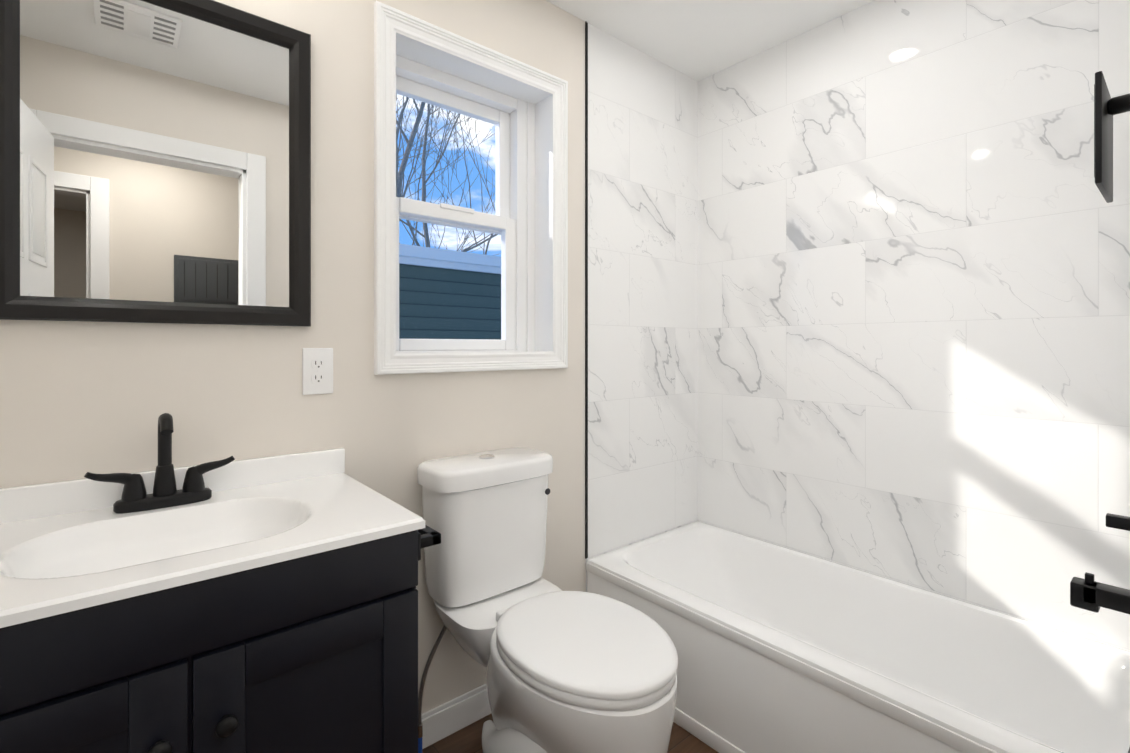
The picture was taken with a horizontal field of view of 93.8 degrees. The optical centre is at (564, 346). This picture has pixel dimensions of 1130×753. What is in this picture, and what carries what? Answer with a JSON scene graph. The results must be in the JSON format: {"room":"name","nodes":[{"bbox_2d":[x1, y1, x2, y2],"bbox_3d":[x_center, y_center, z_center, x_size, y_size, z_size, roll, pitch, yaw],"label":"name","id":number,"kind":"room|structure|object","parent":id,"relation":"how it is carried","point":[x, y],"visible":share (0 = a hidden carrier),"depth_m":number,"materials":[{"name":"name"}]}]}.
{"room":"bathroom","nodes":[
{"label":"bathroom","id":0,"kind":"room"},
{"bbox_2d":[0,0,585,713],"bbox_3d":[-0.723,-0.018,1.533,1.917,2.500,0.220,0,0,-40],"label":"wall","id":1,"kind":"structure","parent":0,"point":[78,400],"depth_m":1.47,"materials":[{"name":"paint"}]},
{"bbox_2d":[0,0,310,326],"bbox_3d":[-0.905,-0.441,1.218,0.590,0.773,0.026,0,0,-40],"label":"mirror","id":2,"kind":"object","parent":1,"relation":"attached to","point":[155,161],"visible":1,"depth_m":1.20,"materials":[{"name":"black mirror"}]},
{"bbox_2d":[302,348,332,394],"bbox_3d":[-0.667,0.066,1.429,0.078,0.125,0.009,0,0,-40],"label":"electrical outlet","id":3,"kind":"object","parent":1,"relation":"attached to","point":[317,370],"visible":1,"depth_m":1.43,"materials":[{"name":"white plastic"}]},
{"bbox_2d":[421,684,490,748],"bbox_3d":[-0.268,1.180,1.764,0.922,0.103,0.012,0,0,-40],"label":"baseboard","id":4,"kind":"structure","parent":1,"relation":"attached to","point":[448,718],"depth_m":1.69,"materials":[{"name":"white wood"}]},
{"bbox_2d":[374,1,567,374],"bbox_3d":[-0.340,-0.456,1.836,0.720,1.073,0.238,0,0,-40],"label":"window unit","id":5,"kind":"structure","parent":1,"relation":"in","point":[511,221],"depth_m":1.88,"materials":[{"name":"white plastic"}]},
{"bbox_2d":[586,23,697,591],"bbox_3d":[0.345,-0.019,2.430,0.873,2.500,0.220,0,0,-40],"label":"wall tile","id":6,"kind":"structure","parent":1,"relation":"attached to","point":[642,296],"depth_m":2.27,"materials":[{"name":"stone"}]},
{"bbox_2d":[585,21,587,558],"bbox_3d":[0.085,-0.221,2.065,0.014,2.094,0.005,0,0,-40],"label":"tile trim edge","id":7,"kind":"structure","parent":6,"relation":"attached to","point":[586,290],"depth_m":2.06,"materials":[{"name":"black metal"}]},
{"bbox_2d":[422,713,718,752],"bbox_3d":[0.974,1.283,-0.515,5.500,0.100,5.600,0,0,-40],"label":"floor","id":8,"kind":"structure","parent":0,"point":[466,739],"depth_m":1.65,"materials":[{"name":"brown wood"}]},
{"bbox_2d":[0,413,440,752],"bbox_3d":[-0.721,0.687,1.033,0.834,1.090,0.546,0,0,-40],"label":"bathroom vanity","id":9,"kind":"object","parent":8,"relation":"on","point":[269,604],"visible":1,"depth_m":0.94,"materials":[{"name":"black"}]},
{"bbox_2d":[84,413,234,513],"bbox_3d":[-0.860,0.244,1.137,0.262,0.204,0.111,0,0,-40],"label":"faucet","id":10,"kind":"object","parent":9,"relation":"on","point":[193,497],"depth_m":1.14,"materials":[{"name":"black metal"}]},
{"bbox_2d":[417,447,677,752],"bbox_3d":[-0.055,0.785,1.420,0.410,0.893,0.809,0,0,-40],"label":"toilet","id":11,"kind":"object","parent":8,"relation":"on","point":[576,672],"visible":1,"depth_m":1.37,"materials":[{"name":"white ceramic"}]},
{"bbox_2d":[586,521,1129,752],"bbox_3d":[0.857,1.030,1.699,0.724,0.403,1.555,0,0,-40],"label":"bathtub","id":12,"kind":"object","parent":8,"relation":"on","point":[780,649],"visible":0.9,"depth_m":1.62,"materials":[{"name":"white ceramic"}]},
{"bbox_2d":[546,0,873,80],"bbox_3d":[0.974,-1.317,-0.517,5.500,0.100,5.600,0,0,-40],"label":"ceiling","id":13,"kind":"structure","parent":0,"point":[697,40],"depth_m":2.08,"materials":[{"name":"paint"}]},
{"bbox_2d":[698,0,1129,650],"bbox_3d":[1.162,-0.018,2.019,0.150,2.500,1.900,0,0,-40],"label":"wall tile","id":14,"kind":"structure","parent":0,"point":[912,296],"depth_m":1.81,"materials":[{"name":"stone"}]},
{"bbox_3d":[1.400,-0.018,1.057,0.723,2.500,0.120,0,0,-40],"label":"wall tile","id":15,"kind":"structure","parent":0,"visible":0},
{"bbox_2d":[1070,71,1129,613],"bbox_3d":[1.322,0.009,1.218,0.250,1.247,0.225,0,0,-40],"label":"shower fixtures","id":16,"kind":"object","parent":15,"relation":"attached to","point":[1088,593],"visible":1,"depth_m":1.23,"materials":[{"name":"black metal"}]},
{"label":"outside","id":17,"kind":"structure","parent":0,"visible":0},
{"bbox_2d":[396,94,500,255],"bbox_3d":[-3.364,-4.989,13.818,13.338,15.702,9.518,0,0,-40],"label":"tree","id":18,"kind":"object","parent":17,"point":[400,175],"depth_m":12.60,"materials":[{"name":"brown plant"}]},
{"bbox_2d":[399,244,500,339],"bbox_3d":[0.478,1.669,6.566,8.450,5.120,0.620,0,0,-40],"label":"neighbor house","id":19,"kind":"structure","parent":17,"point":[476,279],"depth_m":4.96,"materials":[{"name":"blue"}]}
]}

